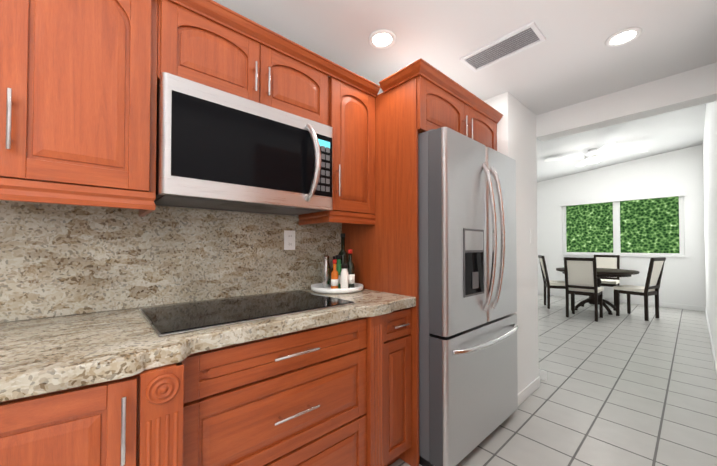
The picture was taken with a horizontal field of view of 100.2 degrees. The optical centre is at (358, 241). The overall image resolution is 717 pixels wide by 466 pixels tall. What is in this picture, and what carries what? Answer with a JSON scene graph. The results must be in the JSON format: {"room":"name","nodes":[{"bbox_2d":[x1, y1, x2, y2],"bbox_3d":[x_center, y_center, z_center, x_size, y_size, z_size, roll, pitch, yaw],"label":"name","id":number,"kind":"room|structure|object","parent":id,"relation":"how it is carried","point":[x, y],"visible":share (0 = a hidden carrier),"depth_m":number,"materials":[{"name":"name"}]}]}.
{"room":"kitchen","nodes":[
{"label":"kitchen","id":0,"kind":"room"},
{"bbox_2d":[156,205,298,215],"bbox_3d":[-0.632,-0.374,1.717,4.330,3.160,0.120,1,-1,-42],"label":"wall","id":1,"kind":"structure","parent":0,"point":[156,205],"depth_m":1.57,"materials":[{"name":"white paint"}]},
{"bbox_2d":[0,0,163,207],"bbox_3d":[-1.142,-0.544,0.948,0.802,0.734,0.349,1,-1,-42],"label":"upper cabinet","id":2,"kind":"object","parent":1,"relation":"attached to","point":[79,80],"depth_m":0.95,"materials":[{"name":"brown wood"}]},
{"bbox_2d":[0,200,341,322],"bbox_3d":[-1.041,0.061,1.249,2.466,0.450,0.020,1,-1,-42],"label":"backsplash","id":3,"kind":"structure","parent":1,"relation":"attached to","point":[59,260],"depth_m":1.32,"materials":[{"name":"beige stone"}]},
{"bbox_2d":[284,230,294,249],"bbox_3d":[-0.411,-0.008,1.794,0.072,0.116,0.007,1,-1,-42],"label":"electrical outlet plate","id":4,"kind":"object","parent":3,"relation":"attached to","point":[289,240],"visible":1,"depth_m":1.79,"materials":[{"name":"white plastic"}]},
{"bbox_2d":[164,0,331,126],"bbox_3d":[-0.557,-0.750,1.474,0.763,0.304,0.349,1,-1,-42],"label":"upper cabinet","id":5,"kind":"object","parent":1,"relation":"attached to","point":[202,46],"depth_m":1.29,"materials":[{"name":"brown wood"}]},
{"bbox_2d":[154,72,332,215],"bbox_3d":[-0.514,-0.378,1.418,0.756,0.431,0.478,1,-1,-42],"label":"microwave","id":6,"kind":"object","parent":5,"relation":"attached to","point":[216,149],"visible":0.98,"depth_m":1.23,"materials":[{"name":"metal"}]},
{"bbox_2d":[298,72,378,219],"bbox_3d":[-0.142,-0.529,1.841,0.349,0.734,0.349,1,-1,-42],"label":"upper cabinet","id":7,"kind":"object","parent":1,"relation":"attached to","point":[353,105],"depth_m":1.71,"materials":[{"name":"brown wood"}]},
{"bbox_2d":[213,0,716,114],"bbox_3d":[-0.003,-1.156,1.026,4.330,0.100,2.008,1,-1,-42],"label":"ceiling","id":8,"kind":"structure","parent":0,"point":[573,58],"depth_m":1.61,"materials":[{"name":"white paint"}]},
{"bbox_2d":[368,29,395,48],"bbox_3d":[0.128,-1.091,1.620,0.150,0.010,0.150,1,-1,-42],"label":"recessed light","id":9,"kind":"object","parent":8,"relation":"in","point":[382,39],"visible":1,"depth_m":1.61,"materials":[{"name":"white plastic"}]},
{"bbox_2d":[460,21,545,72],"bbox_3d":[0.807,-1.088,1.701,0.190,0.012,0.400,1,-1,-42],"label":"ceiling vent","id":10,"kind":"object","parent":8,"relation":"in","point":[522,38],"visible":1,"depth_m":1.68,"materials":[{"name":"white metal"}]},
{"bbox_2d":[605,27,641,46],"bbox_3d":[1.416,-1.091,1.604,0.150,0.010,0.150,1,-1,-42],"label":"recessed light","id":11,"kind":"object","parent":8,"relation":"in","point":[623,37],"visible":1,"depth_m":1.60,"materials":[{"name":"white plastic"}]},
{"bbox_2d":[484,92,538,392],"bbox_3d":[1.052,-0.359,2.638,0.592,3.160,0.750,1,-1,-42],"label":"wall","id":12,"kind":"structure","parent":0,"point":[516,132],"depth_m":2.35,"materials":[{"name":"white paint"}]},
{"bbox_2d":[518,374,541,405],"bbox_3d":[1.317,1.173,2.338,0.561,0.084,0.011,1,-1,-42],"label":"baseboard","id":13,"kind":"structure","parent":12,"relation":"attached to","point":[525,393],"depth_m":2.35,"materials":[{"name":"white wood"}]},
{"bbox_2d":[390,294,716,465],"bbox_3d":[1.556,1.284,3.451,9.940,0.100,3.608,1,-1,-42],"label":"floor","id":14,"kind":"structure","parent":0,"point":[633,388],"depth_m":2.34,"materials":[{"name":"white tile"}]},
{"bbox_2d":[0,356,191,465],"bbox_3d":[-0.844,0.761,0.847,0.497,0.856,0.571,1,-1,-42],"label":"base cabinet","id":15,"kind":"object","parent":14,"relation":"on","point":[144,418],"depth_m":0.72,"materials":[{"name":"brown wood"}]},
{"bbox_2d":[189,314,387,465],"bbox_3d":[-0.410,0.770,1.379,0.855,0.856,0.649,1,-1,-42],"label":"base cabinet","id":16,"kind":"object","parent":14,"relation":"on","point":[338,394],"depth_m":1.14,"materials":[{"name":"brown wood"}]},
{"bbox_2d":[0,289,415,401],"bbox_3d":[-0.807,0.308,0.984,2.464,0.050,0.720,1,-1,-42],"label":"countertop","id":17,"kind":"structure","parent":16,"relation":"on","point":[38,356],"depth_m":0.87,"materials":[{"name":"beige stone"}]},
{"bbox_2d":[139,291,355,336],"bbox_3d":[-0.461,0.283,1.320,0.772,0.008,0.487,1,-1,-42],"label":"glass cooktop","id":18,"kind":"object","parent":17,"relation":"in","point":[172,319],"visible":1,"depth_m":1.21,"materials":[{"name":"black glass"}]},
{"bbox_2d":[311,233,362,293],"bbox_3d":[-0.130,0.122,1.829,0.320,0.348,0.320,1,-1,-42],"label":"lazy susan","id":19,"kind":"object","parent":17,"relation":"on","point":[342,275],"visible":1,"depth_m":1.78,"materials":[{"name":"white plastic"}]},
{"bbox_2d":[388,308,411,465],"bbox_3d":[-0.035,0.776,1.714,0.331,0.856,0.649,1,-1,-42],"label":"base cabinet","id":20,"kind":"object","parent":14,"relation":"on","point":[399,321],"depth_m":1.53,"materials":[{"name":"brown wood"}]},
{"bbox_2d":[342,58,502,465],"bbox_3d":[0.449,0.141,2.110,0.991,2.138,0.719,1,-1,-42],"label":"tall cabinet","id":21,"kind":"object","parent":14,"relation":"on","point":[413,100],"visible":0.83,"depth_m":1.71,"materials":[{"name":"brown wood"}]},
{"bbox_2d":[418,127,518,465],"bbox_3d":[0.537,0.313,2.048,0.906,1.788,0.867,1,-1,-42],"label":"refrigerator","id":22,"kind":"object","parent":14,"relation":"on","point":[468,379],"visible":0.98,"depth_m":1.61,"materials":[{"name":"metal"}]},
{"bbox_2d":[539,369,546,380],"bbox_3d":[0.874,1.192,3.497,0.020,0.084,2.331,1,-1,-42],"label":"baseboard","id":23,"kind":"structure","parent":14,"relation":"on","point":[544,374],"depth_m":2.64,"materials":[{"name":"white wood"}]},
{"bbox_2d":[538,255,571,309],"bbox_3d":[3.812,0.772,5.784,0.528,0.998,0.436,0,-1,23],"label":"dining chair","id":24,"kind":"object","parent":14,"relation":"on","point":[548,284],"visible":0.73,"depth_m":5.67,"materials":[{"name":"black wood"}]},
{"bbox_2d":[564,257,602,321],"bbox_3d":[3.724,0.758,4.960,0.528,0.998,0.436,1,-1,-42],"label":"dining chair","id":25,"kind":"object","parent":14,"relation":"on","point":[582,272],"visible":1,"depth_m":4.84,"materials":[{"name":"beige fabric"}]},
{"bbox_2d":[556,267,639,314],"bbox_3d":[4.376,0.893,5.540,1.210,0.748,1.210,1,-1,-42],"label":"dining table","id":26,"kind":"object","parent":14,"relation":"on","point":[605,272],"visible":0.67,"depth_m":5.34,"materials":[{"name":"black wood"}]},
{"bbox_2d":[594,255,619,306],"bbox_3d":[5.028,0.777,6.124,0.528,0.998,0.436,1,-1,-42],"label":"dining chair","id":27,"kind":"object","parent":14,"relation":"on","point":[604,261],"visible":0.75,"depth_m":6.16,"materials":[{"name":"beige fabric"}]},
{"bbox_2d":[613,257,665,320],"bbox_3d":[4.661,0.759,4.976,0.436,0.998,0.528,0,-1,-27],"label":"dining chair","id":28,"kind":"object","parent":14,"relation":"on","point":[655,271],"visible":1,"depth_m":4.85,"materials":[{"name":"black wood"}]},
{"bbox_2d":[536,104,705,181],"bbox_3d":[3.227,-1.675,4.992,5.460,0.450,3.608,1,-1,-42],"label":"ceiling","id":29,"kind":"structure","parent":0,"point":[667,132],"depth_m":5.08,"materials":[{"name":"grey paint"}]},
{"bbox_2d":[544,141,646,166],"bbox_3d":[4.224,-1.533,5.390,1.130,0.240,1.130,0,-1,-25],"label":"ceiling fan","id":30,"kind":"object","parent":29,"relation":"hanging from","point":[594,155],"visible":1,"depth_m":5.34,"materials":[{"name":"white plastic"}]},
{"bbox_2d":[537,144,705,306],"bbox_3d":[5.218,-0.291,6.748,0.120,3.160,3.368,1,-1,-42],"label":"wall","id":31,"kind":"structure","parent":0,"point":[683,281],"depth_m":6.04,"materials":[{"name":"white paint"}]},
{"bbox_2d":[538,290,703,310],"bbox_3d":[5.165,1.245,6.680,0.015,0.084,3.300,1,-1,-42],"label":"baseboard","id":32,"kind":"structure","parent":31,"relation":"attached to","point":[679,306],"depth_m":6.05,"materials":[{"name":"white wood"}]},
{"bbox_2d":[560,190,686,257],"bbox_3d":[5.482,-0.318,6.374,0.165,1.260,2.020,1,-1,-42],"label":"window","id":33,"kind":"structure","parent":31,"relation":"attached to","point":[616,224],"depth_m":6.35,"materials":[{"name":"white wood"}]},
{"bbox_2d":[536,62,716,141],"bbox_3d":[1.917,-1.421,2.243,0.151,1.050,1.018,1,-1,-42],"label":"ceiling beam","id":34,"kind":"structure","parent":0,"point":[689,88],"depth_m":2.11,"materials":[{"name":"white paint"}]},
{"bbox_2d":[703,101,716,360],"bbox_3d":[2.717,-0.367,2.178,9.940,3.160,0.120,1,-1,-42],"label":"wall","id":35,"kind":"structure","parent":0,"point":[710,172],"depth_m":3.33,"materials":[{"name":"white paint"}]},
{"bbox_2d":[704,307,716,377],"bbox_3d":[3.947,1.190,3.341,6.279,0.084,0.015,1,-1,-42],"label":"baseboard","id":36,"kind":"structure","parent":35,"relation":"attached to","point":[712,347],"depth_m":3.41,"materials":[{"name":"white wood"}]},
{"bbox_3d":[6.844,1.384,8.286,4.370,0.100,12.000,1,-1,-42],"label":"ground","id":37,"kind":"structure","parent":0,"visible":0},
{"bbox_2d":[566,196,684,252],"bbox_3d":[6.777,-0.776,8.261,0.050,4.220,11.000,1,-1,-42],"label":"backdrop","id":38,"kind":"object","parent":37,"relation":"on","point":[649,225],"visible":0.22,"depth_m":7.86,"materials":[{"name":"green plant"}]}
]}

